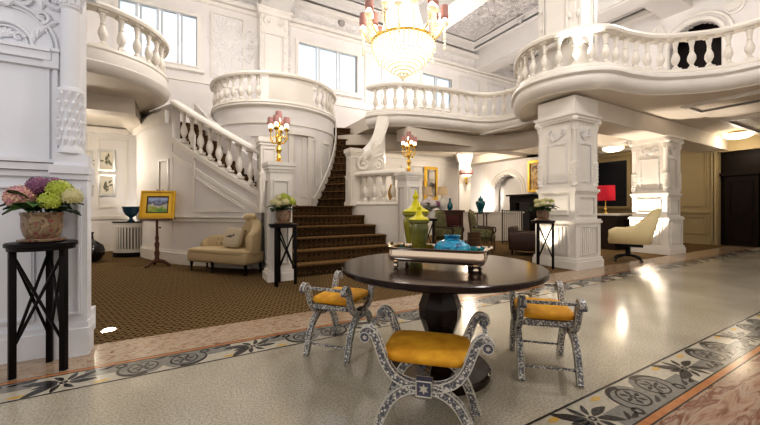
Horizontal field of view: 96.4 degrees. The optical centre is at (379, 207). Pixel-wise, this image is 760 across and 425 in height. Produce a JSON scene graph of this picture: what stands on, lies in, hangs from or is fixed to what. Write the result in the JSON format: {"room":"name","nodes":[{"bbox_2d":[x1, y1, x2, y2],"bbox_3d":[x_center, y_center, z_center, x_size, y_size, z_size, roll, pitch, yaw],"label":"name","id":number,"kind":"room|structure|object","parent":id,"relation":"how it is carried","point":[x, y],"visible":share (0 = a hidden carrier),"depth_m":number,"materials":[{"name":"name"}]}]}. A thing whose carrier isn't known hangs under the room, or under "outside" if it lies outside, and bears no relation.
{"room":"historic interior","nodes":[
{"label":"historic interior","id":0,"kind":"room"},
{"bbox_2d":[0,0,85,333],"bbox_3d":[-5.414,-1.000,1.985,5.570,4.600,0.700,0,0,-30],"label":"wall","id":1,"kind":"structure","parent":0,"point":[23,88],"depth_m":2.92,"materials":[{"name":"white paint"}]},
{"bbox_2d":[0,39,59,364],"bbox_3d":[-5.233,-0.048,1.639,5.540,2.695,0.100,0,0,-30],"label":"trim","id":2,"kind":"structure","parent":1,"relation":"attached to","point":[31,345],"depth_m":2.91,"materials":[{"name":"white paint"}]},
{"bbox_2d":[0,0,60,48],"bbox_3d":[-3.432,-1.671,2.680,1.566,0.543,0.100,0,0,-30],"label":"trim","id":3,"kind":"structure","parent":1,"relation":"attached to","point":[46,25],"depth_m":2.94,"materials":[{"name":"white paint"}]},
{"bbox_2d":[86,72,161,128],"bbox_3d":[-6.953,-2.660,8.073,3.138,0.420,5.082,0,0,-30],"label":"ceiling","id":4,"kind":"structure","parent":0,"point":[146,100],"depth_m":7.27,"materials":[{"name":"paint"}]},
{"bbox_2d":[86,92,141,133],"bbox_3d":[-7.319,-2.280,8.170,2.600,0.340,2.750,0,0,-30],"label":"ceiling beam","id":5,"kind":"structure","parent":4,"relation":"attached to","point":[127,110],"depth_m":7.51,"materials":[{"name":"paint"}]},
{"bbox_2d":[86,1,170,109],"bbox_3d":[-5.465,-3.105,6.896,1.595,1.310,3.322,0,0,14],"label":"balcony","id":6,"kind":"object","parent":4,"relation":"on","point":[148,72],"visible":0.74,"depth_m":6.55,"materials":[{"name":"beige paint"}]},
{"bbox_2d":[137,104,179,249],"bbox_3d":[-5.792,-0.580,8.772,2.389,3.760,0.244,0,0,38],"label":"wall","id":7,"kind":"structure","parent":0,"point":[155,144],"depth_m":8.46,"materials":[{"name":"white paint"}]},
{"bbox_2d":[173,144,263,268],"bbox_3d":[-3.695,-0.155,7.663,2.453,2.909,0.247,0,0,18],"label":"wall","id":8,"kind":"structure","parent":0,"point":[186,234],"depth_m":7.64,"materials":[{"name":"white paint"}]},
{"bbox_2d":[133,110,251,268],"bbox_3d":[-4.829,-0.500,8.133,4.534,3.600,0.503,0,0,28],"label":"trim","id":9,"kind":"structure","parent":8,"relation":"attached to","point":[162,117],"depth_m":7.83,"materials":[{"name":"beige paint"}]},
{"bbox_2d":[194,104,257,181],"bbox_3d":[-4.335,-0.950,9.566,3.250,4.500,0.381,0,0,31],"label":"wall","id":10,"kind":"structure","parent":0,"point":[197,108],"depth_m":9.17,"materials":[{"name":"white paint"}]},
{"bbox_2d":[213,107,333,200],"bbox_3d":[-3.392,-0.785,11.134,3.720,4.170,3.720,0,0,-30],"label":"wall","id":11,"kind":"structure","parent":0,"point":[236,114],"depth_m":9.61,"materials":[{"name":"white paint"}]},
{"bbox_2d":[209,70,336,125],"bbox_3d":[-3.031,-3.255,10.502,3.918,1.010,2.462,0,0,-30],"label":"balcony","id":12,"kind":"object","parent":11,"relation":"on","point":[286,90],"visible":0.94,"depth_m":9.49,"materials":[{"name":"beige paint"}]},
{"bbox_2d":[219,121,334,205],"bbox_3d":[-3.063,-1.210,10.558,3.818,2.320,2.632,0,0,-30],"label":"trim","id":13,"kind":"structure","parent":11,"relation":"attached to","point":[291,133],"depth_m":9.71,"materials":[{"name":"beige paint"}]},
{"bbox_2d":[86,0,513,242],"bbox_3d":[-0.925,-3.400,14.617,20.100,9.400,0.300,0,0,-30],"label":"wall","id":14,"kind":"structure","parent":0,"point":[189,94],"depth_m":11.62,"materials":[{"name":"white paint"}]},
{"bbox_2d":[97,149,115,171],"bbox_3d":[-8.221,-1.428,10.226,0.427,0.661,0.056,0,0,-30],"label":"framed print","id":15,"kind":"object","parent":14,"relation":"attached to","point":[106,159],"visible":1,"depth_m":10.22,"materials":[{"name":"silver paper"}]},
{"bbox_2d":[97,174,115,195],"bbox_3d":[-8.221,-0.684,10.226,0.427,0.646,0.056,0,0,-30],"label":"framed print","id":16,"kind":"object","parent":14,"relation":"attached to","point":[106,184],"visible":1,"depth_m":10.21,"materials":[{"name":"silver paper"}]},
{"bbox_2d":[113,0,203,74],"bbox_3d":[-7.065,-5.535,10.895,2.536,2.010,0.310,0,0,-30],"label":"window","id":17,"kind":"structure","parent":14,"relation":"in","point":[148,10],"depth_m":11.13,"materials":[{"name":"glass"}]},
{"bbox_2d":[255,3,292,98],"bbox_3d":[-3.901,-5.010,12.456,1.250,4.320,0.600,0,0,-30],"label":"pilaster","id":18,"kind":"object","parent":14,"relation":"attached to","point":[273,23],"visible":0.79,"depth_m":12.28,"materials":[{"name":"beige paint"}]},
{"bbox_2d":[86,0,516,250],"bbox_3d":[-0.349,-3.300,14.601,21.085,9.200,0.300,0,0,-30],"label":"trim","id":19,"kind":"structure","parent":14,"relation":"attached to","point":[231,5],"depth_m":13.53,"materials":[{"name":"beige paint"}]},
{"bbox_2d":[295,38,362,98],"bbox_3d":[-2.054,-5.585,13.759,2.918,1.910,0.310,0,0,-30],"label":"window","id":20,"kind":"structure","parent":14,"relation":"in","point":[338,69],"depth_m":13.88,"materials":[{"name":"white glass"}]},
{"bbox_2d":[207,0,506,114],"bbox_3d":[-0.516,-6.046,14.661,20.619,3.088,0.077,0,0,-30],"label":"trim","id":21,"kind":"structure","parent":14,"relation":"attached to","point":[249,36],"depth_m":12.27,"materials":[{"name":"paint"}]},
{"bbox_2d":[424,166,437,199],"bbox_3d":[2.432,-1.170,16.210,0.782,1.576,0.096,0,0,-30],"label":"wall mirror","id":22,"kind":"object","parent":14,"relation":"attached to","point":[430,173],"visible":0.88,"depth_m":16.23,"materials":[{"name":"gold mirror"}]},
{"bbox_2d":[427,169,434,197],"bbox_3d":[2.426,-1.170,16.222,0.552,1.346,0.020,0,0,-30],"label":"mirror glass","id":23,"kind":"object","parent":22,"relation":"attached to","point":[430,172],"depth_m":16.23,"materials":[{"name":"grey"}]},
{"bbox_2d":[418,70,456,112],"bbox_3d":[2.791,-5.620,16.528,2.222,1.780,0.310,0,0,-30],"label":"window","id":24,"kind":"structure","parent":14,"relation":"in","point":[426,77],"depth_m":16.58,"materials":[{"name":"white glass"}]},
{"bbox_2d":[352,205,397,243],"bbox_3d":[-0.004,0.620,8.392,1.574,1.360,0.225,0,0,32],"label":"wall","id":25,"kind":"structure","parent":0,"point":[385,218],"depth_m":8.23,"materials":[{"name":"beige paint"}]},
{"bbox_2d":[354,168,406,205],"bbox_3d":[-0.007,-0.495,8.394,1.583,0.870,0.325,0,0,32],"label":"balustrade","id":26,"kind":"object","parent":25,"relation":"on","point":[374,174],"visible":0.72,"depth_m":8.32,"materials":[{"name":"beige stone"}]},
{"bbox_2d":[0,235,759,424],"bbox_3d":[2.182,1.330,7.064,22.800,0.060,16.100,0,0,-30],"label":"floor","id":27,"kind":"structure","parent":0,"point":[630,324],"depth_m":3.08,"materials":[{"name":"stone"}]},
{"bbox_2d":[3,239,77,380],"bbox_3d":[-2.710,0.785,2.730,0.430,1.030,0.430,0,0,0],"label":"plant stand","id":28,"kind":"object","parent":27,"relation":"on","point":[51,286],"visible":0.93,"depth_m":2.70,"materials":[{"name":"black wood"}]},
{"bbox_2d":[0,177,83,242],"bbox_3d":[-2.708,0.006,2.742,0.454,0.526,0.478,0,0,39],"label":"hydrangea","id":29,"kind":"object","parent":28,"relation":"on","point":[38,194],"visible":1,"depth_m":2.66,"materials":[{"name":"plant"}]},
{"bbox_2d":[19,212,64,238],"bbox_3d":[-2.710,0.139,2.730,0.261,0.210,0.261,0,0,-30],"label":"pot","id":30,"kind":"object","parent":28,"relation":"on","point":[33,225],"depth_m":2.64,"materials":[{"name":"ceramic"}]},
{"bbox_2d":[48,0,97,359],"bbox_3d":[-2.915,-1.050,3.297,0.310,4.700,0.882,0,0,-30],"label":"pilaster","id":31,"kind":"object","parent":27,"relation":"on","point":[70,164],"visible":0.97,"depth_m":2.98,"materials":[{"name":"white paint"}]},
{"bbox_2d":[91,232,104,261],"bbox_3d":[-6.982,0.940,8.200,0.560,0.720,0.560,0,0,-30],"label":"bottle vase","id":32,"kind":"object","parent":27,"relation":"on","point":[97,249],"visible":0.47,"depth_m":8.14,"materials":[{"name":"black ceramic"}]},
{"bbox_2d":[112,221,141,256],"bbox_3d":[-6.718,0.830,9.033,0.872,0.940,0.222,0,0,-7],"label":"radiator cover","id":33,"kind":"object","parent":27,"relation":"on","point":[126,235],"visible":0.94,"depth_m":8.97,"materials":[{"name":"beige paint"}]},
{"bbox_2d":[118,228,136,248],"bbox_3d":[-6.717,0.800,9.031,0.653,0.560,0.120,0,0,-7],"label":"grille","id":34,"kind":"object","parent":33,"relation":"attached to","point":[127,237],"depth_m":8.97,"materials":[{"name":"grey metal"}]},
{"bbox_2d":[122,206,138,221],"bbox_3d":[-6.628,0.160,9.050,0.420,0.400,0.420,0,0,-30],"label":"urn","id":35,"kind":"object","parent":33,"relation":"on","point":[130,211],"visible":0.95,"depth_m":8.94,"materials":[{"name":"blue ceramic"}]},
{"bbox_2d":[140,189,174,267],"bbox_3d":[-4.984,0.441,7.600,0.620,1.729,0.511,0,0,-14],"label":"easel","id":36,"kind":"object","parent":27,"relation":"on","point":[156,253],"visible":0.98,"depth_m":7.57,"materials":[{"name":"brown wood"}]},
{"bbox_2d":[138,191,175,218],"bbox_3d":[-4.994,-0.073,7.637,0.690,0.636,0.203,0,0,-14],"label":"framed painting","id":37,"kind":"object","parent":36,"relation":"on","point":[153,204],"visible":1,"depth_m":7.63,"materials":[{"name":"gold metal"}]},
{"bbox_2d":[187,213,262,275],"bbox_3d":[-3.146,0.704,6.996,1.637,1.192,0.606,0,0,22],"label":"chaise longue","id":38,"kind":"object","parent":27,"relation":"on","point":[211,250],"visible":0.91,"depth_m":6.77,"materials":[{"name":"beige fabric"}]},
{"bbox_2d":[222,227,243,247],"bbox_3d":[-2.965,0.600,6.871,0.450,0.410,0.234,0,0,22],"label":"throw cushion","id":39,"kind":"object","parent":38,"relation":"on","point":[233,237],"visible":1,"depth_m":6.79,"materials":[{"name":"beige fabric"}]},
{"bbox_2d":[262,161,295,282],"bbox_3d":[-1.856,0.240,6.230,0.500,2.120,0.500,0,0,-30],"label":"pedestal","id":40,"kind":"object","parent":27,"relation":"on","point":[278,174],"visible":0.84,"depth_m":6.07,"materials":[{"name":"beige paint"}]},
{"bbox_2d":[267,111,289,161],"bbox_3d":[-1.856,-1.295,6.230,0.333,0.950,0.333,0,0,-45],"label":"candelabrum","id":41,"kind":"object","parent":40,"relation":"on","point":[276,120],"visible":0.95,"depth_m":6.20,"materials":[{"name":"gold metal"}]},
{"bbox_2d":[268,223,297,286],"bbox_3d":[-1.645,0.785,5.800,0.494,1.030,0.494,0,0,-40],"label":"plant stand","id":42,"kind":"object","parent":27,"relation":"on","point":[278,261],"visible":0.97,"depth_m":5.73,"materials":[{"name":"black wood"}]},
{"bbox_2d":[267,193,297,223],"bbox_3d":[-1.650,0.001,5.803,0.470,0.535,0.501,0,0,-1],"label":"hydrangea","id":43,"kind":"object","parent":42,"relation":"on","point":[283,214],"visible":1,"depth_m":5.71,"materials":[{"name":"plant"}]},
{"bbox_2d":[276,210,290,221],"bbox_3d":[-1.645,0.140,5.800,0.257,0.204,0.257,0,0,-30],"label":"pot","id":44,"kind":"object","parent":43,"relation":"attached to","point":[281,215],"depth_m":5.70,"materials":[{"name":"ceramic"}]},
{"bbox_2d":[299,270,373,363],"bbox_3d":[-0.360,0.987,3.200,0.465,0.666,0.726,0,0,21],"label":"stool","id":45,"kind":"object","parent":27,"relation":"on","point":[336,298],"visible":0.86,"depth_m":3.02,"materials":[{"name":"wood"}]},
{"bbox_2d":[313,287,368,305],"bbox_3d":[-0.360,0.824,3.200,0.410,0.079,0.496,0,0,21],"label":"seat cushion","id":46,"kind":"object","parent":45,"relation":"on","point":[326,298],"depth_m":3.03,"materials":[{"name":"yellow fabric"}]},
{"bbox_2d":[292,206,392,276],"bbox_3d":[-2.164,0.625,8.925,4.100,1.350,5.055,0,0,-30],"label":"staircase","id":47,"kind":"structure","parent":27,"relation":"on","point":[328,237],"depth_m":7.54,"materials":[{"name":"carpet"}]},
{"bbox_2d":[170,100,258,209],"bbox_3d":[-4.315,-1.205,8.636,4.467,2.709,1.781,0,0,27],"label":"stair railing","id":48,"kind":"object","parent":47,"relation":"on","point":[207,152],"depth_m":7.58,"materials":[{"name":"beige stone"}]},
{"bbox_2d":[255,136,277,212],"bbox_3d":[-2.418,-0.690,7.314,0.456,1.580,0.456,0,0,-30],"label":"newel post","id":49,"kind":"object","parent":48,"relation":"attached to","point":[267,149],"visible":0.5,"depth_m":7.10,"materials":[{"name":"beige stone"}]},
{"bbox_2d":[312,113,365,205],"bbox_3d":[-0.995,-1.641,10.971,1.699,3.382,3.496,0,0,7],"label":"staircase","id":50,"kind":"structure","parent":47,"relation":"on","point":[331,191],"depth_m":10.35,"materials":[{"name":"carpet"}]},
{"bbox_2d":[344,147,363,205],"bbox_3d":[-0.678,-0.790,8.804,0.396,1.460,0.396,0,0,-30],"label":"newel post","id":51,"kind":"object","parent":47,"relation":"on","point":[353,185],"visible":0.81,"depth_m":8.66,"materials":[{"name":"beige stone"}]},
{"bbox_2d":[356,116,388,201],"bbox_3d":[-0.252,-1.425,9.486,0.927,2.950,1.830,0,0,7],"label":"parapet","id":52,"kind":"object","parent":47,"relation":"on","point":[373,157],"visible":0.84,"depth_m":9.26,"materials":[{"name":"beige paint"}]},
{"bbox_2d":[0,248,757,403],"bbox_3d":[3.611,1.299,5.975,20.200,0.001,0.382,0,0,-30],"label":"floor border","id":53,"kind":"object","parent":27,"relation":"in","point":[140,367],"depth_m":3.14,"materials":[{"name":"grey tile"}]},
{"bbox_2d":[394,171,423,242],"bbox_3d":[0.672,0.240,7.894,0.500,2.120,0.500,0,0,-30],"label":"pedestal","id":54,"kind":"object","parent":27,"relation":"on","point":[408,181],"visible":0.43,"depth_m":7.75,"materials":[{"name":"beige paint"}]},
{"bbox_2d":[400,131,416,171],"bbox_3d":[0.672,-1.295,7.894,0.333,0.950,0.333,0,0,28],"label":"candelabrum","id":55,"kind":"object","parent":54,"relation":"on","point":[410,139],"visible":0.94,"depth_m":7.86,"materials":[{"name":"gold metal"}]},
{"bbox_2d":[358,304,495,424],"bbox_3d":[0.285,0.987,2.015,0.726,0.666,0.465,0,0,14],"label":"stool","id":56,"kind":"object","parent":27,"relation":"on","point":[455,352],"visible":1,"depth_m":1.86,"materials":[{"name":"wood"}]},
{"bbox_2d":[385,330,470,367],"bbox_3d":[0.285,0.824,2.015,0.496,0.079,0.410,0,0,14],"label":"seat cushion","id":57,"kind":"object","parent":56,"relation":"on","point":[447,350],"depth_m":1.90,"materials":[{"name":"yellow fabric"}]},
{"bbox_2d":[427,218,437,243],"bbox_3d":[1.287,0.785,8.750,0.430,1.030,0.430,0,0,37],"label":"plant stand","id":58,"kind":"object","parent":27,"relation":"on","point":[435,219],"visible":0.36,"depth_m":8.58,"materials":[{"name":"black wood"}]},
{"bbox_2d":[420,197,440,218],"bbox_3d":[1.288,-0.015,8.726,0.513,0.568,0.484,0,0,-16],"label":"hydrangea","id":59,"kind":"object","parent":58,"relation":"on","point":[429,202],"visible":0.95,"depth_m":8.63,"materials":[{"name":"white plant"}]},
{"bbox_2d":[341,253,549,395],"bbox_3d":[0.482,0.875,2.730,1.576,0.850,1.576,0,0,-30],"label":"round table","id":60,"kind":"object","parent":27,"relation":"on","point":[440,285],"visible":0.63,"depth_m":2.48,"materials":[{"name":"brown wood"}]},
{"bbox_2d":[387,242,492,272],"bbox_3d":[0.440,0.361,2.580,0.801,0.178,0.350,0,0,22],"label":"serving tray","id":61,"kind":"object","parent":60,"relation":"on","point":[477,257],"visible":1,"depth_m":2.43,"materials":[{"name":"silver metal"}]},
{"bbox_2d":[402,190,428,242],"bbox_3d":[0.310,0.146,2.950,0.233,0.609,0.233,0,0,-30],"label":"lidded jar","id":62,"kind":"object","parent":61,"relation":"on","point":[411,211],"visible":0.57,"depth_m":2.89,"materials":[{"name":"ceramic"}]},
{"bbox_2d":[408,203,429,248],"bbox_3d":[0.305,0.172,2.660,0.166,0.430,0.166,0,0,-30],"label":"lidded jar","id":63,"kind":"object","parent":61,"relation":"on","point":[418,228],"visible":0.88,"depth_m":2.60,"materials":[{"name":"green ceramic"}]},
{"bbox_2d":[434,235,470,250],"bbox_3d":[0.540,0.296,2.550,0.274,0.182,0.274,0,0,-30],"label":"vase","id":64,"kind":"object","parent":61,"relation":"on","point":[451,242],"visible":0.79,"depth_m":2.47,"materials":[{"name":"teal ceramic"}]},
{"bbox_2d":[435,209,464,243],"bbox_3d":[2.088,0.670,10.419,0.765,1.268,0.727,0,0,40],"label":"chair","id":65,"kind":"object","parent":27,"relation":"on","point":[441,229],"visible":0.75,"depth_m":10.36,"materials":[{"name":"green fabric"}]},
{"bbox_2d":[446,216,458,227],"bbox_3d":[2.626,0.696,12.184,0.674,1.210,0.569,0,0,0],"label":"tub chair","id":66,"kind":"object","parent":27,"relation":"on","point":[451,220],"visible":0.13,"depth_m":12.34,"materials":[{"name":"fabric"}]},
{"bbox_2d":[441,210,464,230],"bbox_3d":[2.045,0.682,11.400,1.500,1.225,0.420,0,0,0],"label":"console table","id":67,"kind":"object","parent":27,"relation":"on","point":[459,213],"visible":0.34,"depth_m":11.22,"materials":[{"name":"brown wood"}]},
{"bbox_2d":[436,186,447,209],"bbox_3d":[2.061,-0.320,11.300,0.380,0.780,0.377,0,0,-30],"label":"table lamp","id":68,"kind":"object","parent":67,"relation":"on","point":[441,190],"visible":0.88,"depth_m":11.18,"materials":[{"name":"beige fabric"}]},
{"bbox_2d":[456,154,472,210],"bbox_3d":[3.800,-0.560,15.348,0.700,3.720,0.353,0,0,0],"label":"pilaster","id":69,"kind":"object","parent":27,"relation":"on","point":[463,189],"visible":0.61,"depth_m":15.22,"materials":[{"name":"beige paint"}]},
{"bbox_2d":[459,162,472,184],"bbox_3d":[3.800,-1.510,14.985,0.600,1.020,0.610,0,0,0],"label":"wall sconce","id":70,"kind":"object","parent":69,"relation":"attached to","point":[466,170],"visible":1,"depth_m":14.81,"materials":[{"name":"white glass"}]},
{"bbox_2d":[468,209,496,252],"bbox_3d":[3.064,0.670,10.212,0.765,1.268,0.727,0,0,25],"label":"chair","id":71,"kind":"object","parent":27,"relation":"on","point":[488,233],"visible":0.73,"depth_m":9.95,"materials":[{"name":"green fabric"}]},
{"bbox_2d":[463,211,523,240],"bbox_3d":[4.432,0.720,13.700,2.500,1.160,0.500,0,0,9],"label":"window bench","id":72,"kind":"object","parent":27,"relation":"on","point":[494,219],"visible":0.39,"depth_m":13.46,"materials":[{"name":"beige paint"}]},
{"bbox_2d":[502,210,521,243],"bbox_3d":[4.775,0.680,12.300,0.735,1.240,0.035,0,0,0],"label":"screen","id":73,"kind":"object","parent":27,"relation":"on","point":[502,210],"visible":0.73,"depth_m":12.28,"materials":[{"name":"grey metal"}]},
{"bbox_2d":[508,226,534,254],"bbox_3d":[4.138,0.910,9.607,0.870,0.780,0.960,0,0,30],"label":"leather armchair","id":74,"kind":"object","parent":27,"relation":"on","point":[518,240],"visible":0.66,"depth_m":9.26,"materials":[{"name":"brown leather"}]},
{"bbox_2d":[506,194,537,230],"bbox_3d":[5.889,0.370,13.919,0.500,1.850,1.416,0,0,-30],"label":"fireplace","id":75,"kind":"object","parent":27,"relation":"on","point":[523,202],"visible":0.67,"depth_m":13.85,"materials":[{"name":"black wood"}]},
{"bbox_2d":[531,220,555,268],"bbox_3d":[3.500,0.785,7.300,0.482,1.030,0.482,0,0,-5],"label":"plant stand","id":76,"kind":"object","parent":27,"relation":"on","point":[538,229],"visible":0.88,"depth_m":7.19,"materials":[{"name":"black wood"}]},
{"bbox_2d":[529,198,558,220],"bbox_3d":[3.495,0.022,7.325,0.562,0.494,0.577,0,0,-30],"label":"hydrangea","id":77,"kind":"object","parent":76,"relation":"on","point":[542,209],"visible":1,"depth_m":7.22,"materials":[{"name":"plant"}]},
{"bbox_2d":[536,210,548,218],"bbox_3d":[3.500,0.146,7.300,0.258,0.194,0.258,0,0,-30],"label":"pot","id":78,"kind":"object","parent":77,"relation":"attached to","point":[541,214],"depth_m":7.20,"materials":[{"name":"ceramic"}]},
{"bbox_2d":[509,281,587,387],"bbox_3d":[1.335,0.987,2.800,0.465,0.666,0.726,0,0,14],"label":"stool","id":79,"kind":"object","parent":27,"relation":"on","point":[538,311],"visible":0.94,"depth_m":2.60,"materials":[{"name":"wood"}]},
{"bbox_2d":[514,297,573,320],"bbox_3d":[1.335,0.824,2.800,0.410,0.079,0.496,0,0,14],"label":"seat cushion","id":80,"kind":"object","parent":79,"relation":"on","point":[533,312],"depth_m":2.61,"materials":[{"name":"yellow fabric"}]},
{"bbox_2d":[532,94,603,270],"bbox_3d":[4.282,-0.550,7.774,1.045,3.700,1.045,0,0,-30],"label":"column","id":81,"kind":"structure","parent":27,"relation":"on","point":[567,127],"depth_m":7.44,"materials":[{"name":"beige paint"}]},
{"bbox_2d":[597,213,631,249],"bbox_3d":[7.939,0.740,11.200,2.000,1.120,0.700,0,0,-30],"label":"desk","id":82,"kind":"object","parent":27,"relation":"on","point":[611,220],"visible":0.3,"depth_m":10.70,"materials":[{"name":"black wood"}]},
{"bbox_2d":[597,185,615,213],"bbox_3d":[7.262,-0.270,10.950,0.540,0.900,0.537,0,0,-30],"label":"table lamp","id":83,"kind":"object","parent":82,"relation":"on","point":[607,192],"visible":0.97,"depth_m":10.74,"materials":[{"name":"red fabric"}]},
{"bbox_2d":[608,208,661,262],"bbox_3d":[6.187,0.647,8.285,1.053,1.305,0.726,0,0,34],"label":"swivel armchair","id":84,"kind":"object","parent":27,"relation":"on","point":[640,234],"visible":1,"depth_m":8.02,"materials":[{"name":"beige leather"}]},
{"bbox_2d":[525,312,759,424],"bbox_3d":[5.547,1.299,4.492,18.310,0.001,0.382,0,0,-30],"label":"floor border","id":85,"kind":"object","parent":27,"relation":"in","point":[648,394],"depth_m":2.48,"materials":[{"name":"grey tile"}]},
{"bbox_2d":[628,134,685,254],"bbox_3d":[8.146,-0.550,10.041,1.045,3.700,1.045,0,0,-30],"label":"column","id":86,"kind":"structure","parent":27,"relation":"on","point":[656,174],"depth_m":9.72,"materials":[{"name":"beige paint"}]},
{"bbox_2d":[467,232,481,245],"bbox_3d":[0.775,0.325,2.800,0.120,0.250,0.120,0,0,-30],"label":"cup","id":87,"kind":"object","parent":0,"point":[473,238],"visible":0.38,"depth_m":2.75,"materials":[{"name":"brown"}]},
{"bbox_2d":[304,0,644,64],"bbox_3d":[2.939,-8.200,7.554,20.800,0.200,16.600,0,0,-30],"label":"ceiling","id":88,"kind":"structure","parent":0,"point":[343,2],"depth_m":14.93,"materials":[{"name":"paint"}]},
{"bbox_2d":[359,0,448,80],"bbox_3d":[0.406,-5.177,6.000,1.487,5.846,1.487,0,0,-11],"label":"chandelier","id":89,"kind":"object","parent":88,"relation":"hanging from","point":[403,46],"visible":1,"depth_m":5.67,"materials":[{"name":"gold metal"}]},
{"bbox_2d":[374,30,431,74],"bbox_3d":[0.406,-2.610,6.000,1.023,0.620,1.023,0,0,-30],"label":"basket","id":90,"kind":"object","parent":89,"relation":"on","point":[403,52],"depth_m":5.68,"materials":[{"name":"clear glass"}]},
{"bbox_2d":[358,0,537,38],"bbox_3d":[3.758,-8.050,7.907,19.373,0.140,13.800,0,0,-30],"label":"ceiling","id":91,"kind":"structure","parent":88,"relation":"attached to","point":[492,13],"depth_m":14.25,"materials":[{"name":"paint"}]},
{"bbox_2d":[258,0,692,72],"bbox_3d":[2.989,-7.638,7.467,19.800,0.975,16.000,0,0,-30],"label":"ceiling beam","id":92,"kind":"structure","parent":88,"relation":"attached to","point":[503,52],"depth_m":12.74,"materials":[{"name":"paint"}]},
{"bbox_2d":[309,0,643,63],"bbox_3d":[2.989,-8.019,7.467,19.200,0.162,15.400,0,0,-30],"label":"trim","id":93,"kind":"structure","parent":88,"relation":"attached to","point":[329,3],"depth_m":14.63,"materials":[{"name":"paint"}]},
{"bbox_2d":[470,157,537,210],"bbox_3d":[5.679,-0.550,15.455,0.600,3.700,4.800,0,0,-30],"label":"wall","id":94,"kind":"structure","parent":0,"point":[506,184],"depth_m":15.67,"materials":[{"name":"white paint"}]},
{"bbox_2d":[470,166,525,210],"bbox_3d":[5.360,-0.525,15.273,0.165,3.650,4.800,0,0,-30],"label":"trim","id":95,"kind":"structure","parent":94,"relation":"attached to","point":[516,172],"depth_m":15.48,"materials":[{"name":"beige paint"}]},
{"bbox_2d":[528,160,537,191],"bbox_3d":[6.283,-1.282,13.608,0.096,1.282,0.825,0,0,-30],"label":"framed painting","id":96,"kind":"object","parent":94,"relation":"attached to","point":[532,165],"visible":0.52,"depth_m":13.75,"materials":[{"name":"gold metal"}]},
{"bbox_2d":[405,89,759,158],"bbox_3d":[7.075,-2.409,12.106,7.500,0.081,11.200,0,0,-30],"label":"trim","id":97,"kind":"structure","parent":94,"relation":"attached to","point":[690,107],"depth_m":8.93,"materials":[{"name":"beige paint"}]},
{"bbox_2d":[345,83,759,159],"bbox_3d":[5.720,-2.660,11.274,11.280,0.420,12.100,0,0,-30],"label":"ceiling","id":98,"kind":"structure","parent":0,"point":[665,106],"depth_m":8.46,"materials":[{"name":"paint"}]},
{"bbox_2d":[338,129,538,152],"bbox_3d":[2.184,-2.165,11.181,6.986,0.550,1.927,0,0,19],"label":"ceiling beam","id":99,"kind":"structure","parent":98,"relation":"attached to","point":[528,139],"depth_m":11.24,"materials":[{"name":"paint"}]},
{"bbox_2d":[365,82,523,131],"bbox_3d":[2.060,-3.105,10.607,4.959,1.310,1.580,0,0,6],"label":"balcony","id":100,"kind":"object","parent":98,"relation":"on","point":[404,116],"visible":0.72,"depth_m":10.44,"materials":[{"name":"beige paint"}]},
{"bbox_2d":[397,96,727,165],"bbox_3d":[5.351,-2.220,12.806,10.500,0.440,8.475,0,0,-30],"label":"ceiling beam","id":101,"kind":"structure","parent":98,"relation":"attached to","point":[619,125],"depth_m":10.40,"materials":[{"name":"paint"}]},
{"bbox_2d":[535,0,600,74],"bbox_3d":[4.282,-5.050,7.774,1.140,4.400,1.140,0,0,-30],"label":"column","id":102,"kind":"structure","parent":98,"relation":"on","point":[553,15],"depth_m":7.47,"materials":[{"name":"beige paint"}]},
{"bbox_2d":[511,17,759,117],"bbox_3d":[5.633,-3.375,7.059,5.859,1.850,1.995,0,0,32],"label":"balcony","id":103,"kind":"object","parent":98,"relation":"on","point":[592,74],"visible":1,"depth_m":7.14,"materials":[{"name":"beige paint"}]},
{"bbox_2d":[722,131,754,139],"bbox_3d":[11.477,-2.315,10.900,0.734,0.210,0.731,0,0,-30],"label":"ceiling light","id":104,"kind":"object","parent":98,"relation":"attached to","point":[736,135],"visible":0.98,"depth_m":10.72,"materials":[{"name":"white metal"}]},
{"bbox_2d":[514,0,759,244],"bbox_3d":[11.683,-3.400,12.609,0.400,9.400,16.300,0,0,-30],"label":"wall","id":105,"kind":"structure","parent":0,"point":[692,165],"depth_m":12.40,"materials":[{"name":"white paint"}]},
{"bbox_2d":[597,157,630,208],"bbox_3d":[10.069,-1.046,14.802,0.096,2.179,1.480,0,0,-30],"label":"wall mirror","id":106,"kind":"object","parent":105,"relation":"attached to","point":[616,171],"visible":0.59,"depth_m":14.59,"materials":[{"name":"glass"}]},
{"bbox_2d":[511,0,746,71],"bbox_3d":[11.474,-5.400,12.317,0.348,5.000,16.000,0,0,-30],"label":"trim","id":107,"kind":"structure","parent":105,"relation":"attached to","point":[729,5],"depth_m":12.43,"materials":[{"name":"beige paint"}]},
{"bbox_2d":[597,151,716,244],"bbox_3d":[9.682,-0.530,15.605,0.100,3.680,8.512,0,0,-30],"label":"trim","id":108,"kind":"structure","parent":105,"relation":"attached to","point":[686,239],"depth_m":12.14,"materials":[{"name":"beige wood"}]},
{"bbox_2d":[719,149,759,246],"bbox_3d":[12.931,-0.325,10.464,0.222,3.250,3.900,0,0,-30],"label":"door","id":109,"kind":"structure","parent":105,"relation":"in","point":[740,170],"depth_m":11.56,"materials":[{"name":"brown wood"}]},
{"bbox_2d":[673,23,720,68],"bbox_3d":[12.661,-5.325,13.114,2.000,5.450,4.576,0,0,-30],"label":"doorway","id":110,"kind":"structure","parent":0,"point":[700,46],"depth_m":13.96,"materials":[{"name":"grey"}]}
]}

